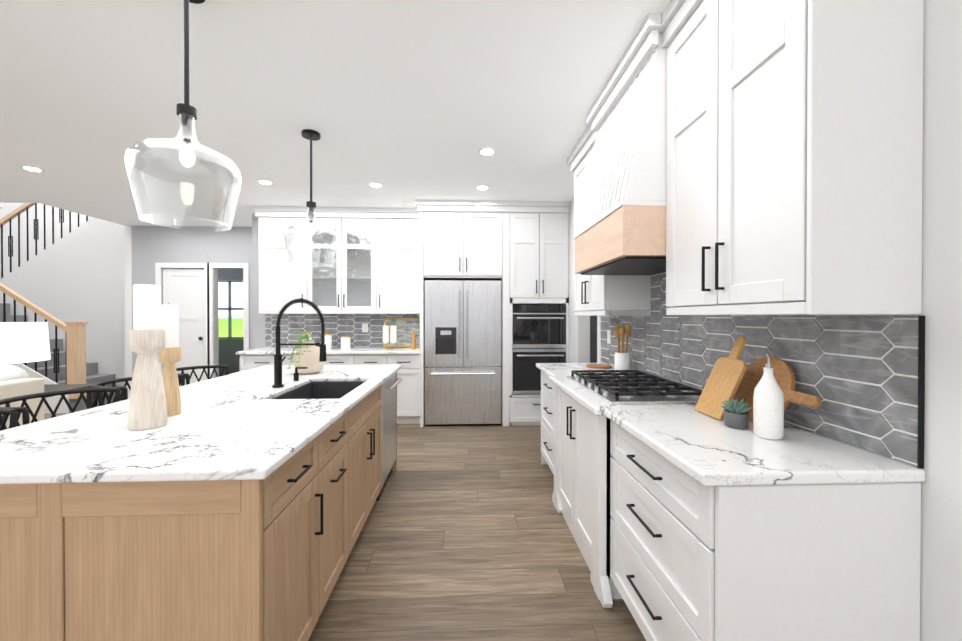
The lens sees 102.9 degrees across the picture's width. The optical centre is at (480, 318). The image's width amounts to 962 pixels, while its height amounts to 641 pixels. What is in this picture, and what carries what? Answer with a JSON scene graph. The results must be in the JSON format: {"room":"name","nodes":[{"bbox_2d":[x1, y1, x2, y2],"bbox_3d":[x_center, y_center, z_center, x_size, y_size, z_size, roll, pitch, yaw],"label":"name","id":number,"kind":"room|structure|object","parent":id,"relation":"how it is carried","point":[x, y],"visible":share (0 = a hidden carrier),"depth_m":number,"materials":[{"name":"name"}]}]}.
{"room":"kitchen","nodes":[
{"label":"kitchen","id":0,"kind":"room"},
{"bbox_2d":[0,237,60,278],"bbox_3d":[-8.103,-0.128,7.259,5.350,2.800,0.100,0,0,-2],"label":"wall","id":1,"kind":"structure","parent":0,"point":[23,254],"depth_m":7.18,"materials":[{"name":"white paint"}]},
{"bbox_2d":[0,203,92,236],"bbox_3d":[-7.994,-2.869,5.845,5.450,2.700,2.900,0,0,-2],"label":"wall","id":2,"kind":"structure","parent":0,"point":[6,209],"depth_m":7.19,"materials":[{"name":"white paint"}]},
{"bbox_2d":[0,217,124,385],"bbox_3d":[-6.616,-0.427,6.236,2.425,3.410,0.095,0,0,-2],"label":"wall","id":3,"kind":"structure","parent":0,"point":[77,274],"depth_m":6.20,"materials":[{"name":"white paint"}]},
{"bbox_2d":[124,226,131,398],"bbox_3d":[-5.345,-0.064,6.550,0.100,2.680,1.550,0,0,-2],"label":"wall","id":4,"kind":"structure","parent":0,"point":[128,303],"depth_m":5.77,"materials":[{"name":"white paint"}]},
{"bbox_2d":[131,226,252,375],"bbox_3d":[-4.116,-0.059,5.886,2.300,2.680,0.120,0,0,-2],"label":"wall","id":5,"kind":"structure","parent":0,"point":[151,246],"depth_m":5.80,"materials":[{"name":"white paint"}]},
{"bbox_2d":[163,269,204,385],"bbox_3d":[-4.514,0.256,5.830,0.630,2.030,0.093,0,0,-2],"label":"hall door","id":6,"kind":"structure","parent":5,"relation":"in","point":[183,289],"depth_m":5.85,"materials":[{"name":"white wood"}]},
{"bbox_2d":[155,263,248,379],"bbox_3d":[-4.176,0.218,5.878,2.180,2.125,0.135,0,0,-2],"label":"trim","id":7,"kind":"structure","parent":5,"relation":"attached to","point":[211,337],"depth_m":5.82,"materials":[{"name":"white wood"}]},
{"bbox_2d":[218,269,243,376],"bbox_3d":[-4.673,-0.075,8.405,4.100,2.680,0.100,0,0,-2],"label":"door","id":8,"kind":"structure","parent":0,"point":[229,349],"depth_m":8.32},
{"bbox_2d":[218,280,243,338],"bbox_3d":[-5.419,-0.194,8.288,1.360,1.280,0.050,0,0,-2],"label":"room window","id":9,"kind":"structure","parent":8,"relation":"in","point":[230,310],"depth_m":8.29,"materials":[{"name":"clear glass"}]},
{"bbox_2d":[252,214,264,348],"bbox_3d":[-0.952,-0.056,5.269,4.210,2.680,0.120,0,0,-2],"label":"wall","id":10,"kind":"structure","parent":0,"point":[258,320],"depth_m":5.12,"materials":[{"name":"white paint"}]},
{"bbox_2d":[256,206,323,311],"bbox_3d":[-2.464,-0.743,4.974,0.664,1.298,0.327,0,0,-2],"label":"upper cabinet","id":11,"kind":"object","parent":10,"relation":"attached to","point":[280,282],"depth_m":4.82,"materials":[{"name":"white paint"}]},
{"bbox_2d":[265,314,419,346],"bbox_3d":[-1.820,0.160,5.167,2.128,0.449,0.010,0,0,-2],"label":"tile backsplash","id":12,"kind":"structure","parent":10,"relation":"attached to","point":[294,326],"depth_m":5.16,"materials":[{"name":"grey tile"}]},
{"bbox_2d":[362,323,367,331],"bbox_3d":[-1.563,0.125,5.169,0.080,0.120,0.005,0,0,-2],"label":"electrical outlet","id":13,"kind":"object","parent":12,"relation":"attached to","point":[364,327],"visible":1,"depth_m":5.17,"materials":[{"name":"white plastic"}]},
{"bbox_2d":[368,208,424,311],"bbox_3d":[-1.075,-0.743,5.032,0.654,1.298,0.327,0,0,-2],"label":"upper cabinet","id":14,"kind":"object","parent":10,"relation":"attached to","point":[389,260],"depth_m":4.88,"materials":[{"name":"white paint"}]},
{"bbox_2d":[420,200,503,283],"bbox_3d":[-0.226,-0.940,4.892,0.940,0.903,0.677,0,0,-2],"label":"upper cabinet","id":15,"kind":"object","parent":10,"relation":"attached to","point":[461,240],"depth_m":4.56,"materials":[{"name":"white paint"}]},
{"bbox_2d":[504,201,569,307],"bbox_3d":[0.686,-0.787,4.931,0.716,1.208,0.677,0,0,-2],"label":"upper cabinet","id":16,"kind":"object","parent":10,"relation":"attached to","point":[536,233],"depth_m":4.60,"materials":[{"name":"white paint"}]},
{"bbox_2d":[513,304,565,393],"bbox_3d":[0.689,0.364,4.875,0.636,1.075,0.690,0,0,-2],"label":"wall oven","id":17,"kind":"object","parent":16,"relation":"in","point":[539,333],"visible":0.9,"depth_m":4.58,"materials":[{"name":"black metal"}]},
{"bbox_2d":[0,0,670,226],"bbox_3d":[-3.535,-1.440,2.789,14.100,0.120,13.000,0,0,-2],"label":"ceiling","id":18,"kind":"structure","parent":0,"point":[406,103],"depth_m":2.38,"materials":[{"name":"white paint"}]},
{"bbox_2d":[20,166,44,171],"bbox_3d":[-4.148,-1.381,3.544,0.148,0.005,0.148,0,0,-29],"label":"recessed light","id":19,"kind":"object","parent":18,"relation":"in","point":[29,168],"depth_m":3.54,"materials":[{"name":"white plastic"}]},
{"bbox_2d":[124,0,240,232],"bbox_3d":[-1.212,-0.880,1.580,0.380,0.983,0.380,0,0,-2],"label":"pendant light","id":20,"kind":"object","parent":18,"relation":"hanging from","point":[186,111],"visible":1,"depth_m":1.57,"materials":[{"name":"clear glass"}]},
{"bbox_2d":[257,180,273,184],"bbox_3d":[-2.191,-1.383,3.897,0.148,0.005,0.148,0,0,-11],"label":"recessed light","id":21,"kind":"object","parent":18,"relation":"in","point":[265,182],"depth_m":3.89,"materials":[{"name":"white plastic"}]},
{"bbox_2d":[284,129,337,267],"bbox_3d":[-1.266,-0.888,2.858,0.370,0.983,0.370,0,0,-2],"label":"pendant light","id":22,"kind":"object","parent":18,"relation":"hanging from","point":[311,135],"visible":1,"depth_m":2.85,"materials":[{"name":"clear glass"}]},
{"bbox_2d":[368,183,382,187],"bbox_3d":[-1.094,-1.384,3.984,0.148,0.005,0.148,0,0,-11],"label":"recessed light","id":23,"kind":"object","parent":18,"relation":"in","point":[376,185],"depth_m":3.98,"materials":[{"name":"white plastic"}]},
{"bbox_2d":[475,185,488,189],"bbox_3d":[0.014,-1.384,4.060,0.148,0.005,0.148,0,0,-29],"label":"recessed light","id":24,"kind":"object","parent":18,"relation":"in","point":[481,187],"depth_m":4.04,"materials":[{"name":"white plastic"}]},
{"bbox_2d":[478,148,495,155],"bbox_3d":[0.052,-1.379,3.171,0.148,0.005,0.148,0,0,-11],"label":"recessed light","id":25,"kind":"object","parent":18,"relation":"in","point":[487,151],"depth_m":3.16,"materials":[{"name":"white plastic"}]},
{"bbox_2d":[45,404,645,640],"bbox_3d":[-3.535,1.330,2.807,14.100,0.060,13.000,0,0,-2],"label":"floor","id":26,"kind":"structure","parent":0,"point":[465,534],"depth_m":2.08,"materials":[{"name":"brown wood"}]},
{"bbox_2d":[0,409,17,430],"bbox_3d":[-1.915,0.837,1.321,0.451,0.947,0.458,0,0,-2],"label":"bar stool","id":27,"kind":"object","parent":26,"relation":"on","point":[13,413],"visible":0.19,"depth_m":1.53,"materials":[{"name":"black metal"}]},
{"bbox_2d":[0,378,44,428],"bbox_3d":[-4.116,0.900,2.799,0.920,0.800,0.840,0,0,-2],"label":"armchair","id":28,"kind":"object","parent":26,"relation":"on","point":[17,387],"visible":0.25,"depth_m":3.08,"materials":[{"name":"beige fabric"}]},
{"bbox_2d":[0,387,120,429],"bbox_3d":[-1.934,0.834,1.780,0.451,0.947,0.458,0,0,-2],"label":"bar stool","id":29,"kind":"object","parent":26,"relation":"on","point":[26,410],"visible":0.29,"depth_m":1.88,"materials":[{"name":"black metal"}]},
{"bbox_2d":[0,203,122,413],"bbox_3d":[-7.266,-0.914,6.166,3.730,4.385,2.105,0,0,-2],"label":"staircase","id":30,"kind":"structure","parent":26,"relation":"on","point":[70,365],"depth_m":5.32,"materials":[{"name":"carpet"}]},
{"bbox_2d":[44,384,93,408],"bbox_3d":[-4.425,0.994,3.718,0.800,0.600,0.640,0,0,-2],"label":"side table","id":31,"kind":"object","parent":26,"relation":"on","point":[57,387],"visible":0.02,"depth_m":3.91,"materials":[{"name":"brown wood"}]},
{"bbox_2d":[0,322,50,380],"bbox_3d":[-4.624,0.366,3.705,0.620,0.655,0.620,0,0,-2],"label":"table lamp","id":32,"kind":"object","parent":31,"relation":"on","point":[23,342],"visible":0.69,"depth_m":3.65,"materials":[{"name":"ceramic"}]},
{"bbox_2d":[91,374,184,406],"bbox_3d":[-1.954,0.832,2.240,0.451,0.947,0.458,0,0,-2],"label":"bar stool","id":33,"kind":"object","parent":26,"relation":"on","point":[124,389],"visible":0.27,"depth_m":2.18,"materials":[{"name":"black metal"}]},
{"bbox_2d":[0,368,401,640],"bbox_3d":[-1.189,0.869,2.177,1.136,0.870,2.230,0,0,-2],"label":"kitchen island","id":34,"kind":"object","parent":26,"relation":"on","point":[237,506],"depth_m":1.08,"materials":[{"name":"brown wood"}]},
{"bbox_2d":[0,364,401,487],"bbox_3d":[-1.214,0.419,2.158,1.156,0.030,2.280,0,0,-2],"label":"island countertop","id":35,"kind":"structure","parent":34,"relation":"on","point":[234,428],"depth_m":1.33,"materials":[{"name":"white stone"}]},
{"bbox_2d":[127,284,166,429],"bbox_3d":[-1.262,0.136,1.451,0.116,0.543,0.116,0,0,-2],"label":"candlestick","id":36,"kind":"object","parent":35,"relation":"on","point":[147,408],"visible":1,"depth_m":1.42,"materials":[{"name":"white wood"}]},
{"bbox_2d":[157,304,181,416],"bbox_3d":[-1.319,0.170,1.622,0.084,0.473,0.084,0,0,-2],"label":"candlestick","id":37,"kind":"object","parent":35,"relation":"on","point":[169,355],"visible":0.77,"depth_m":1.60,"materials":[{"name":"brown wood"}]},
{"bbox_2d":[272,298,326,387],"bbox_3d":[-1.072,0.140,2.291,0.310,0.524,0.118,0,0,-2],"label":"faucet","id":38,"kind":"object","parent":35,"relation":"on","point":[278,360],"visible":1,"depth_m":2.25,"materials":[{"name":"black metal"}]},
{"bbox_2d":[294,367,307,380],"bbox_3d":[-1.168,0.357,2.480,0.086,0.088,0.032,0,0,-2],"label":"soap dispenser","id":39,"kind":"object","parent":35,"relation":"on","point":[296,375],"visible":1,"depth_m":2.47,"materials":[{"name":"black metal"}]},
{"bbox_2d":[287,331,323,373],"bbox_3d":[-1.289,0.245,2.782,0.257,0.308,0.333,0,0,-2],"label":"vase","id":40,"kind":"object","parent":35,"relation":"on","point":[306,356],"visible":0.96,"depth_m":2.74,"materials":[{"name":"beige ceramic"}]},
{"bbox_2d":[280,380,359,395],"bbox_3d":[-0.934,0.538,2.276,0.419,0.234,0.694,0,0,-2],"label":"sink","id":41,"kind":"object","parent":35,"relation":"in","point":[314,387],"depth_m":2.60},
{"bbox_2d":[176,365,228,386],"bbox_3d":[-1.973,0.829,2.699,0.451,0.947,0.458,0,0,-2],"label":"bar stool","id":42,"kind":"object","parent":26,"relation":"on","point":[187,376],"visible":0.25,"depth_m":2.86,"materials":[{"name":"black metal"}]},
{"bbox_2d":[240,354,291,370],"bbox_3d":[-2.571,0.857,4.844,0.599,0.860,0.597,0,0,-2],"label":"base cabinet","id":43,"kind":"object","parent":26,"relation":"on","point":[247,362],"depth_m":4.55,"materials":[{"name":"white paint"}]},
{"bbox_2d":[292,354,359,364],"bbox_3d":[-1.931,0.857,4.871,0.918,0.860,0.597,0,0,-2],"label":"base cabinet","id":44,"kind":"object","parent":26,"relation":"on","point":[332,359],"depth_m":4.59,"materials":[{"name":"white paint"}]},
{"bbox_2d":[236,347,419,354],"bbox_3d":[-1.817,0.405,4.856,2.148,0.035,0.632,0,0,-2],"label":"countertop","id":45,"kind":"structure","parent":44,"relation":"on","point":[335,350],"depth_m":4.58,"materials":[{"name":"stone"}]},
{"bbox_2d":[302,331,311,340],"bbox_3d":[-2.222,0.276,4.887,0.120,0.220,0.120,0,0,-2],"label":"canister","id":46,"kind":"object","parent":45,"relation":"on","point":[310,332],"visible":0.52,"depth_m":4.87,"materials":[{"name":"ceramic"}]},
{"bbox_2d":[324,334,331,348],"bbox_3d":[-1.972,0.291,4.898,0.120,0.190,0.120,0,0,-2],"label":"canister","id":47,"kind":"object","parent":45,"relation":"on","point":[328,340],"visible":0.58,"depth_m":4.86,"materials":[{"name":"ceramic"}]},
{"bbox_2d":[341,336,350,348],"bbox_3d":[-1.733,0.306,4.908,0.120,0.160,0.120,0,0,-2],"label":"canister","id":48,"kind":"object","parent":45,"relation":"on","point":[345,342],"visible":1,"depth_m":4.86,"materials":[{"name":"ceramic"}]},
{"bbox_2d":[383,325,396,349],"bbox_3d":[-1.149,0.236,4.822,0.172,0.300,0.100,0,0,-2],"label":"towel stand","id":49,"kind":"object","parent":45,"relation":"on","point":[389,336],"visible":1,"depth_m":4.81,"materials":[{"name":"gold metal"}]},
{"bbox_2d":[383,318,419,346],"bbox_3d":[-1.042,0.185,5.143,0.520,0.397,0.090,0,0,-2],"label":"art","id":50,"kind":"object","parent":45,"relation":"on","point":[405,327],"visible":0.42,"depth_m":5.14,"materials":[{"name":"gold metal"}]},
{"bbox_2d":[412,330,415,348],"bbox_3d":[-0.849,0.266,4.845,0.056,0.240,0.056,0,0,-2],"label":"pepper mill","id":51,"kind":"object","parent":45,"relation":"on","point":[413,340],"visible":1,"depth_m":4.83,"materials":[{"name":"brown wood"}]},
{"bbox_2d":[360,348,424,426],"bbox_3d":[-1.166,0.857,4.903,0.849,0.860,0.597,0,0,-2],"label":"base cabinet","id":52,"kind":"object","parent":26,"relation":"on","point":[411,389],"depth_m":4.62,"materials":[{"name":"white paint"}]},
{"bbox_2d":[425,280,500,425],"bbox_3d":[-0.224,0.416,4.864,0.914,1.742,0.717,0,0,-2],"label":"fridge","id":53,"kind":"object","parent":26,"relation":"on","point":[462,353],"visible":1,"depth_m":4.57,"materials":[{"name":"silver metal"}]},
{"bbox_2d":[504,384,540,425],"bbox_3d":[0.686,1.099,4.943,0.716,0.375,0.677,0,0,-2],"label":"base cabinet","id":54,"kind":"object","parent":26,"relation":"on","point":[519,409],"depth_m":4.60,"materials":[{"name":"white paint"}]},
{"bbox_2d":[541,371,552,500],"bbox_3d":[0.809,0.869,3.021,0.634,0.860,0.808,0,0,-2],"label":"base cabinet","id":55,"kind":"object","parent":26,"relation":"on","point":[546,385],"depth_m":3.15,"materials":[{"name":"white paint"}]},
{"bbox_2d":[553,383,588,567],"bbox_3d":[0.842,0.873,2.238,0.634,0.860,0.900,0,0,-2],"label":"base cabinet","id":56,"kind":"object","parent":26,"relation":"on","point":[570,418],"depth_m":2.25,"materials":[{"name":"white paint"}]},
{"bbox_2d":[589,411,920,640],"bbox_3d":[0.876,0.878,1.450,0.634,0.860,0.818,0,0,-2],"label":"base cabinet","id":57,"kind":"object","parent":26,"relation":"on","point":[670,551],"depth_m":1.05,"materials":[{"name":"white paint"}]},
{"bbox_2d":[536,363,924,485],"bbox_3d":[0.829,0.421,2.229,0.662,0.035,2.410,0,0,-2],"label":"countertop","id":58,"kind":"structure","parent":57,"relation":"on","point":[703,449],"depth_m":1.20,"materials":[{"name":"stone"}]},
{"bbox_2d":[586,364,611,368],"bbox_3d":[0.965,0.390,3.131,0.200,0.014,0.200,0,0,-2],"label":"trivet","id":59,"kind":"object","parent":58,"relation":"on","point":[600,366],"visible":1,"depth_m":3.07,"materials":[{"name":"brown wood"}]},
{"bbox_2d":[614,324,630,372],"bbox_3d":[1.038,0.218,2.812,0.128,0.361,0.116,0,0,-2],"label":"utensil crock","id":60,"kind":"object","parent":58,"relation":"on","point":[622,359],"visible":0.88,"depth_m":2.78,"materials":[{"name":"ceramic"}]},
{"bbox_2d":[566,370,701,403],"bbox_3d":[0.853,0.378,2.220,0.510,0.050,0.800,0,0,-2],"label":"cooktop","id":61,"kind":"object","parent":58,"relation":"in","point":[623,387],"visible":0.98,"depth_m":2.03,"materials":[{"name":"silver metal"}]},
{"bbox_2d":[694,336,746,420],"bbox_3d":[1.024,0.239,1.606,0.165,0.332,0.170,0,0,-2],"label":"paddle cutting board","id":62,"kind":"object","parent":58,"relation":"on","point":[724,379],"visible":0.98,"depth_m":1.59,"materials":[{"name":"brown wood"}]},
{"bbox_2d":[721,399,751,428],"bbox_3d":[0.962,0.353,1.444,0.098,0.110,0.099,0,0,-2],"label":"succulent pot","id":63,"kind":"object","parent":58,"relation":"on","point":[736,414],"visible":1,"depth_m":1.42,"materials":[{"name":"grey concrete"}]},
{"bbox_2d":[753,354,783,439],"bbox_3d":[0.993,0.265,1.325,0.086,0.286,0.086,0,0,-2],"label":"oil bottle","id":64,"kind":"object","parent":58,"relation":"on","point":[768,409],"visible":1,"depth_m":1.30,"materials":[{"name":"ceramic"}]},
{"bbox_2d":[733,357,821,421],"bbox_3d":[1.112,0.279,1.458,0.117,0.254,0.384,0,0,-2],"label":"round cutting board","id":65,"kind":"object","parent":58,"relation":"on","point":[784,375],"visible":0.58,"depth_m":1.47,"materials":[{"name":"brown wood"}]},
{"bbox_2d":[590,316,596,362],"bbox_3d":[1.754,-0.053,4.948,1.170,2.680,0.050,0,0,-2],"label":"wall","id":66,"kind":"structure","parent":0,"point":[593,339],"depth_m":4.90,"materials":[{"name":"grey paint"}]},
{"bbox_2d":[568,0,961,640],"bbox_3d":[1.276,-0.029,0.959,0.120,2.680,8.920,0,0,-2],"label":"wall","id":67,"kind":"structure","parent":0,"point":[940,590],"depth_m":1.01,"materials":[{"name":"white paint"}]},
{"bbox_2d":[576,316,601,362],"bbox_3d":[1.145,0.213,3.908,0.135,2.160,0.780,0,0,-2],"label":"door frame","id":68,"kind":"structure","parent":67,"relation":"attached to","point":[582,339],"depth_m":4.21,"materials":[{"name":"white paint"}]},
{"bbox_2d":[571,124,650,311],"bbox_3d":[0.969,-0.718,2.924,0.322,1.321,0.720,0,0,-2],"label":"upper cabinet","id":69,"kind":"object","parent":67,"relation":"attached to","point":[592,293],"depth_m":2.74,"materials":[{"name":"white paint"}]},
{"bbox_2d":[574,13,666,274],"bbox_3d":[0.897,-0.829,2.169,0.530,1.090,0.878,0,0,-2],"label":"range hood","id":70,"kind":"object","parent":67,"relation":"attached to","point":[621,228],"visible":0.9,"depth_m":1.86,"materials":[{"name":"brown wood"}]},
{"bbox_2d":[601,273,924,468],"bbox_3d":[1.153,0.060,2.280,0.012,0.684,2.472,0,0,-2],"label":"tile backsplash","id":71,"kind":"structure","parent":67,"relation":"attached to","point":[862,378],"depth_m":1.32,"materials":[{"name":"grey tile"}]},
{"bbox_2d":[607,330,610,343],"bbox_3d":[1.102,0.157,3.300,0.005,0.120,0.070,0,0,-2],"label":"electrical outlet","id":72,"kind":"object","parent":71,"relation":"attached to","point":[608,336],"visible":0.93,"depth_m":3.29,"materials":[{"name":"white plastic"}]},
{"bbox_2d":[663,0,923,311],"bbox_3d":[1.033,-0.709,1.420,0.322,1.321,0.730,0,0,-2],"label":"upper cabinet","id":73,"kind":"object","parent":67,"relation":"attached to","point":[794,144],"depth_m":1.09,"materials":[{"name":"white paint"}]}
]}

